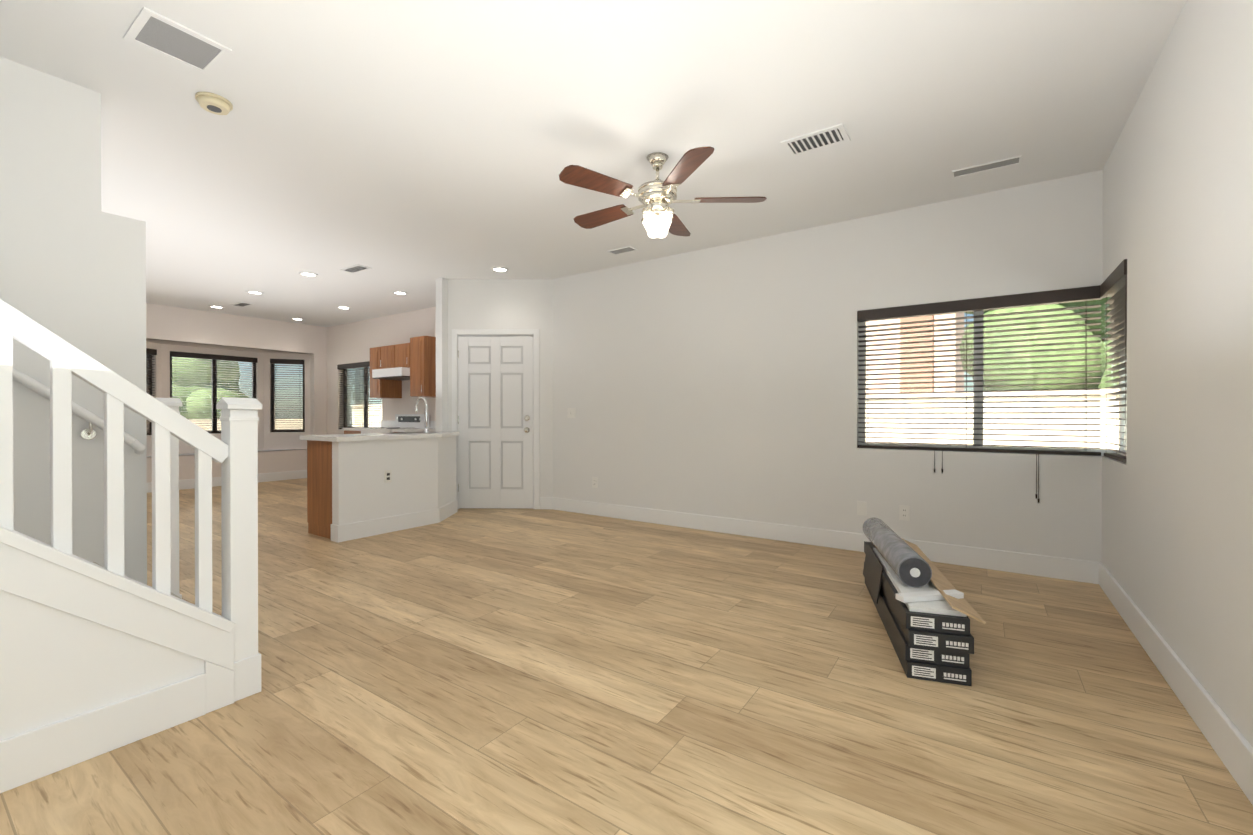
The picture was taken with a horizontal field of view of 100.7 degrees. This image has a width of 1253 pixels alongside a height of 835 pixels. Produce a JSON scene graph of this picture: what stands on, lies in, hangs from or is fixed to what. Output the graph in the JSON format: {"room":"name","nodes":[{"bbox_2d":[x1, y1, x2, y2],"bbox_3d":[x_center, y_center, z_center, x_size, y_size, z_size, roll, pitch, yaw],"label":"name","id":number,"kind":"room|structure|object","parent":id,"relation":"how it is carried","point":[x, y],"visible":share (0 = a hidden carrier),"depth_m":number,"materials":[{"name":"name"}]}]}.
{"room":"empty living room","nodes":[
{"label":"empty living room","id":0,"kind":"room"},
{"bbox_2d":[0,57,146,584],"bbox_3d":[-3.102,-0.757,1.991,0.150,3.700,1.870,0,0,34],"label":"wall","id":1,"kind":"structure","parent":0,"point":[72,264],"depth_m":2.48,"materials":[{"name":"white paint"}]},
{"bbox_2d":[146,303,326,482],"bbox_3d":[-7.373,-0.278,7.262,0.750,2.700,6.050,0,0,34],"label":"wall","id":2,"kind":"structure","parent":0,"point":[178,329],"depth_m":8.64,"materials":[{"name":"white paint"}]},
{"bbox_2d":[146,354,151,435],"bbox_3d":[-7.173,-0.378,7.606,0.110,1.301,0.530,0,0,-2],"label":"window","id":3,"kind":"structure","parent":2,"relation":"in","point":[148,424],"depth_m":7.83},
{"bbox_2d":[146,348,156,434],"bbox_3d":[-7.142,-0.382,7.607,0.071,1.290,0.522,0,0,-2],"label":"window blinds","id":4,"kind":"object","parent":3,"relation":"attached to","point":[151,351],"visible":0.21,"depth_m":7.79,"materials":[{"name":"plastic"}]},
{"bbox_2d":[170,357,255,433],"bbox_3d":[-6.787,-0.382,8.563,0.110,1.301,1.180,0,0,34],"label":"window","id":5,"kind":"structure","parent":2,"relation":"in","point":[216,402],"depth_m":8.55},
{"bbox_2d":[170,351,256,432],"bbox_3d":[-6.761,-0.386,8.545,0.071,1.290,1.172,0,0,34],"label":"window blinds","id":6,"kind":"object","parent":5,"relation":"attached to","point":[210,357],"visible":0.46,"depth_m":8.47,"materials":[{"name":"plastic"}]},
{"bbox_2d":[270,364,304,432],"bbox_3d":[-6.037,-0.385,9.270,0.530,1.301,0.110,0,0,-19],"label":"window","id":7,"kind":"structure","parent":2,"relation":"in","point":[273,403],"depth_m":9.26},
{"bbox_2d":[270,359,304,431],"bbox_3d":[-6.027,-0.388,9.240,0.522,1.290,0.071,0,0,-19],"label":"window blinds","id":8,"kind":"object","parent":7,"relation":"attached to","point":[287,361],"visible":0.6,"depth_m":9.23,"materials":[{"name":"plastic"}]},
{"bbox_2d":[327,306,435,434],"bbox_3d":[-3.546,-0.281,8.220,4.790,2.700,0.150,0,0,34],"label":"wall","id":9,"kind":"structure","parent":0,"point":[352,342],"depth_m":8.53,"materials":[{"name":"white paint"}]},
{"bbox_2d":[338,367,381,429],"bbox_3d":[-4.494,-0.358,8.861,1.400,1.151,0.140,0,0,34],"label":"window","id":10,"kind":"structure","parent":9,"relation":"in","point":[359,418],"depth_m":9.00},
{"bbox_2d":[337,361,381,428],"bbox_3d":[-4.520,-0.362,8.823,1.392,1.140,0.071,0,0,34],"label":"window blinds","id":11,"kind":"object","parent":10,"relation":"attached to","point":[359,365],"visible":0.62,"depth_m":8.87,"materials":[{"name":"plastic"}]},
{"bbox_2d":[369,347,401,398],"bbox_3d":[-3.728,-0.686,8.032,0.300,0.770,0.358,0,0,34],"label":"upper cabinet","id":12,"kind":"object","parent":9,"relation":"attached to","point":[382,384],"depth_m":7.88,"materials":[{"name":"brown wood"}]},
{"bbox_2d":[378,345,393,371],"bbox_3d":[-3.449,-0.890,7.840,0.375,0.360,0.358,0,0,34],"label":"upper cabinet","id":13,"kind":"object","parent":9,"relation":"attached to","point":[385,354],"depth_m":7.69,"materials":[{"name":"brown wood"}]},
{"bbox_2d":[394,343,409,371],"bbox_3d":[-3.140,-0.889,7.629,0.375,0.360,0.358,0,0,34],"label":"upper cabinet","id":14,"kind":"object","parent":9,"relation":"attached to","point":[401,352],"depth_m":7.46,"materials":[{"name":"brown wood"}]},
{"bbox_2d":[382,420,435,427],"bbox_3d":[-3.286,0.102,7.937,1.660,0.105,0.020,0,0,34],"label":"backsplash","id":15,"kind":"structure","parent":9,"relation":"attached to","point":[385,424],"depth_m":8.22,"materials":[{"name":"white tile"}]},
{"bbox_2d":[406,336,435,396],"bbox_3d":[-2.844,-0.718,7.428,0.340,0.840,0.358,0,0,34],"label":"upper cabinet","id":16,"kind":"object","parent":9,"relation":"attached to","point":[413,361],"depth_m":7.27,"materials":[{"name":"brown wood"}]},
{"bbox_2d":[391,428,435,431],"bbox_3d":[-2.918,0.177,7.315,0.350,0.040,0.633,0,0,34],"label":"countertop","id":17,"kind":"structure","parent":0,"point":[413,429],"depth_m":7.10,"materials":[{"name":"white stone"}]},
{"bbox_2d":[436,278,455,431],"bbox_3d":[-1.978,-0.274,6.300,0.219,2.700,0.630,0,0,34],"label":"wall","id":18,"kind":"structure","parent":0,"point":[445,288],"depth_m":6.08,"materials":[{"name":"white paint"}]},
{"bbox_2d":[456,279,552,496],"bbox_3d":[-1.493,-0.273,6.187,1.147,2.700,0.750,0,0,34],"label":"wall","id":19,"kind":"structure","parent":0,"point":[494,303],"depth_m":6.09,"materials":[{"name":"white paint"}]},
{"bbox_2d":[458,336,532,508],"bbox_3d":[-1.537,0.058,6.117,0.753,2.023,0.538,0,0,34],"label":"pantry door","id":20,"kind":"structure","parent":19,"relation":"in","point":[495,416],"depth_m":6.10,"materials":[{"name":"white wood"}]},
{"bbox_2d":[452,329,538,508],"bbox_3d":[-1.534,0.021,6.147,1.024,2.112,0.136,0,0,0],"label":"door frame","id":21,"kind":"structure","parent":19,"relation":"attached to","point":[456,333],"depth_m":6.08,"materials":[{"name":"white wood"}]},
{"bbox_2d":[147,470,1252,804],"bbox_3d":[-2.746,1.013,4.105,10.460,0.145,5.750,0,0,34],"label":"baseboard","id":22,"kind":"structure","parent":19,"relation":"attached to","point":[1225,738],"depth_m":3.58,"materials":[{"name":"white wood"}]},
{"bbox_2d":[0,0,1186,326],"bbox_3d":[-2.746,-2.165,4.092,10.760,1.100,6.050,0,0,34],"label":"ceiling","id":23,"kind":"structure","parent":0,"point":[414,148],"depth_m":2.81,"materials":[{"name":"white paint"}]},
{"bbox_2d":[123,7,231,75],"bbox_3d":[-1.924,-1.605,2.231,0.290,0.010,0.290,0,0,34],"label":"ceiling vent","id":24,"kind":"object","parent":23,"relation":"in","point":[157,33],"visible":1,"depth_m":2.22,"materials":[{"name":"white metal"}]},
{"bbox_2d":[195,92,232,114],"bbox_3d":[-2.094,-1.588,2.638,0.150,0.043,0.150,0,0,34],"label":"smoke detector","id":25,"kind":"object","parent":23,"relation":"attached to","point":[213,103],"visible":1,"depth_m":2.61,"materials":[{"name":"beige plastic"}]},
{"bbox_2d":[208,305,224,308],"bbox_3d":[-6.028,-1.625,7.639,0.195,0.009,0.195,0,0,28],"label":"recessed light","id":26,"kind":"object","parent":23,"relation":"in","point":[212,306],"depth_m":7.65,"materials":[{"name":"white"}]},
{"bbox_2d":[231,302,252,306],"bbox_3d":[-5.528,-1.624,7.467,0.360,0.013,0.160,0,0,34],"label":"ceiling vent","id":27,"kind":"object","parent":23,"relation":"in","point":[241,304],"visible":0.96,"depth_m":7.47,"materials":[{"name":"white metal"}]},
{"bbox_2d":[246,291,263,294],"bbox_3d":[-4.823,-1.622,6.744,0.195,0.009,0.195,0,0,28],"label":"recessed light","id":28,"kind":"object","parent":23,"relation":"in","point":[251,292],"depth_m":6.74,"materials":[{"name":"white"}]},
{"bbox_2d":[298,272,317,276],"bbox_3d":[-3.594,-1.618,5.867,0.195,0.009,0.195,0,0,28],"label":"recessed light","id":29,"kind":"object","parent":23,"relation":"in","point":[309,274],"depth_m":5.88,"materials":[{"name":"white"}]},
{"bbox_2d":[336,306,350,308],"bbox_3d":[-4.188,-1.626,7.690,0.195,0.009,0.195,0,0,28],"label":"recessed light","id":30,"kind":"object","parent":23,"relation":"in","point":[340,307],"depth_m":7.68,"materials":[{"name":"white"}]},
{"bbox_2d":[340,264,371,273],"bbox_3d":[-2.950,-1.617,5.657,0.360,0.013,0.160,0,0,34],"label":"ceiling vent","id":31,"kind":"object","parent":23,"relation":"in","point":[356,268],"visible":1,"depth_m":5.65,"materials":[{"name":"white metal"}]},
{"bbox_2d":[392,291,407,294],"bbox_3d":[-2.951,-1.622,6.772,0.195,0.009,0.195,0,0,28],"label":"recessed light","id":32,"kind":"object","parent":23,"relation":"in","point":[394,292],"depth_m":6.77,"materials":[{"name":"white"}]},
{"bbox_2d":[491,267,508,271],"bbox_3d":[-1.385,-1.618,5.678,0.195,0.009,0.195,0,0,28],"label":"recessed light","id":33,"kind":"object","parent":23,"relation":"in","point":[494,269],"depth_m":5.68,"materials":[{"name":"white"}]},
{"bbox_2d":[608,246,636,254],"bbox_3d":[-0.039,-1.616,5.024,0.260,0.010,0.130,0,0,34],"label":"ceiling vent","id":34,"kind":"object","parent":23,"relation":"in","point":[627,249],"visible":0.98,"depth_m":5.02,"materials":[{"name":"white metal"}]},
{"bbox_2d":[559,146,766,237],"bbox_3d":[0.160,-1.368,3.252,1.242,0.485,1.285,0,0,34],"label":"ceiling fan","id":35,"kind":"object","parent":23,"relation":"hanging from","point":[657,196],"visible":1,"depth_m":3.14,"materials":[{"name":"brown wood"}]},
{"bbox_2d":[781,123,849,157],"bbox_3d":[1.100,-1.605,3.022,0.340,0.014,0.210,0,0,34],"label":"ceiling vent","id":36,"kind":"object","parent":23,"relation":"in","point":[835,135],"visible":1,"depth_m":3.01,"materials":[{"name":"white metal"}]},
{"bbox_2d":[952,155,1020,177],"bbox_3d":[2.307,-1.609,3.336,0.360,0.010,0.110,0,0,34],"label":"ceiling vent","id":37,"kind":"object","parent":23,"relation":"in","point":[1011,161],"visible":0.98,"depth_m":3.33,"materials":[{"name":"white metal"}]},
{"bbox_2d":[0,478,1252,834],"bbox_3d":[-3.014,1.144,4.289,11.410,0.120,6.050,0,0,34],"label":"floor","id":38,"kind":"structure","parent":0,"point":[500,672],"depth_m":1.95,"materials":[{"name":"brown wood"}]},
{"bbox_2d":[0,299,261,792],"bbox_3d":[-2.486,-0.114,1.643,1.258,2.417,1.982,0,0,34],"label":"staircase","id":39,"kind":"structure","parent":38,"relation":"on","point":[96,659],"depth_m":1.73,"materials":[{"name":"white painted wood"}]},
{"bbox_2d":[342,428,360,433],"bbox_3d":[-3.910,0.632,8.001,0.540,0.875,0.623,0,0,34],"label":"base cabinet","id":40,"kind":"object","parent":38,"relation":"on","point":[347,430],"depth_m":7.74,"materials":[{"name":"brown wood"}]},
{"bbox_2d":[307,437,442,542],"bbox_3d":[-2.462,0.644,5.091,0.614,0.875,1.000,0,0,34],"label":"base cabinet","id":41,"kind":"object","parent":38,"relation":"on","point":[364,485],"depth_m":4.80,"materials":[{"name":"white"}]},
{"bbox_2d":[299,433,459,440],"bbox_3d":[-2.334,0.186,5.289,0.680,0.040,1.544,0,0,34],"label":"countertop","id":42,"kind":"structure","parent":41,"relation":"on","point":[367,436],"depth_m":4.83,"materials":[{"name":"white stone"}]},
{"bbox_2d":[361,414,428,433],"bbox_3d":[-3.401,0.511,7.584,0.740,1.120,0.681,0,0,34],"label":"range","id":43,"kind":"object","parent":38,"relation":"on","point":[406,421],"visible":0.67,"depth_m":7.68,"materials":[{"name":"white metal"}]},
{"bbox_2d":[439,437,457,519],"bbox_3d":[-2.045,0.641,5.701,0.614,0.875,0.479,0,0,34],"label":"base cabinet","id":44,"kind":"object","parent":38,"relation":"on","point":[447,445],"depth_m":5.66,"materials":[{"name":"white"}]},
{"bbox_2d":[863,517,984,685],"bbox_3d":[1.491,0.871,2.759,0.328,0.436,1.332,0,0,18],"label":"boxes","id":45,"kind":"object","parent":38,"relation":"on","point":[923,606],"visible":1,"depth_m":2.26,"materials":[{"name":"black cardboard"}]},
{"bbox_2d":[553,170,1104,561],"bbox_3d":[1.221,-0.268,4.756,4.950,2.700,0.150,0,0,34],"label":"wall","id":46,"kind":"structure","parent":0,"point":[721,381],"depth_m":4.46,"materials":[{"name":"white paint"}]},
{"bbox_2d":[568,408,575,417],"bbox_3d":[-0.629,-0.052,5.921,0.116,0.114,0.015,0,0,34],"label":"light switch","id":47,"kind":"object","parent":46,"relation":"attached to","point":[571,412],"visible":1,"depth_m":5.92,"materials":[{"name":"white plastic"}]},
{"bbox_2d":[592,477,596,487],"bbox_3d":[-0.351,0.719,5.738,0.070,0.114,0.008,0,0,34],"label":"electrical outlet","id":48,"kind":"object","parent":46,"relation":"attached to","point":[594,482],"visible":1,"depth_m":5.74,"materials":[{"name":"white plastic"}]},
{"bbox_2d":[857,501,865,515],"bbox_3d":[1.903,0.735,4.199,0.070,0.114,0.006,0,0,34],"label":"electrical outlet","id":49,"kind":"object","parent":46,"relation":"attached to","point":[861,507],"visible":1,"depth_m":4.20,"materials":[{"name":"white plastic"}]},
{"bbox_2d":[899,505,909,520],"bbox_3d":[2.155,0.740,4.026,0.070,0.114,0.008,0,0,34],"label":"electrical outlet","id":50,"kind":"object","parent":46,"relation":"attached to","point":[904,512],"visible":1,"depth_m":4.02,"materials":[{"name":"white plastic"}]},
{"bbox_2d":[857,297,1126,464],"bbox_3d":[2.391,-0.302,3.529,1.635,1.121,0.835,0,0,34],"label":"window","id":51,"kind":"structure","parent":46,"relation":"in","point":[980,442],"depth_m":3.82,"materials":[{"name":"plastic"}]},
{"bbox_2d":[857,285,1101,502],"bbox_3d":[2.500,-0.138,3.820,1.481,1.448,0.071,0,0,34],"label":"window blinds","id":52,"kind":"object","parent":51,"relation":"attached to","point":[1081,294],"visible":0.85,"depth_m":3.75,"materials":[{"name":"plastic"}]},
{"bbox_2d":[1100,259,1126,462],"bbox_3d":[2.920,-0.304,3.080,0.071,1.110,0.683,0,0,34],"label":"window blinds","id":53,"kind":"object","parent":51,"relation":"attached to","point":[1113,285],"visible":0.62,"depth_m":3.11,"materials":[{"name":"plastic"}]},
{"bbox_2d":[1101,0,1252,746],"bbox_3d":[1.586,-0.253,1.036,0.150,2.700,5.880,0,0,34],"label":"wall","id":54,"kind":"structure","parent":0,"point":[1177,530],"depth_m":1.94,"materials":[{"name":"white paint"}]},
{"label":"outside","id":55,"kind":"structure","parent":0,"visible":0},
{"bbox_3d":[4.233,1.292,14.991,50.000,0.200,50.000,0,0,34],"label":"ground","id":56,"kind":"structure","parent":55,"visible":0},
{"bbox_2d":[172,297,1118,419],"bbox_3d":[-1.531,-1.608,11.491,22.315,5.628,9.616,0,0,34],"label":"tree","id":57,"kind":"object","parent":56,"relation":"on","point":[1102,343],"depth_m":6.37,"materials":[{"name":"green plant"}]},
{"bbox_2d":[190,389,1118,449],"bbox_3d":[-2.696,0.471,3.875,22.900,1.530,11.830,0,0,34],"label":"wall","id":58,"kind":"structure","parent":56,"relation":"on","point":[1081,427],"depth_m":5.97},
{"bbox_2d":[866,313,963,392],"bbox_3d":[8.584,-2.473,6.189,20.900,7.400,16.400,0,0,34],"label":"building","id":59,"kind":"structure","parent":56,"relation":"on","point":[954,315],"depth_m":10.09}
]}

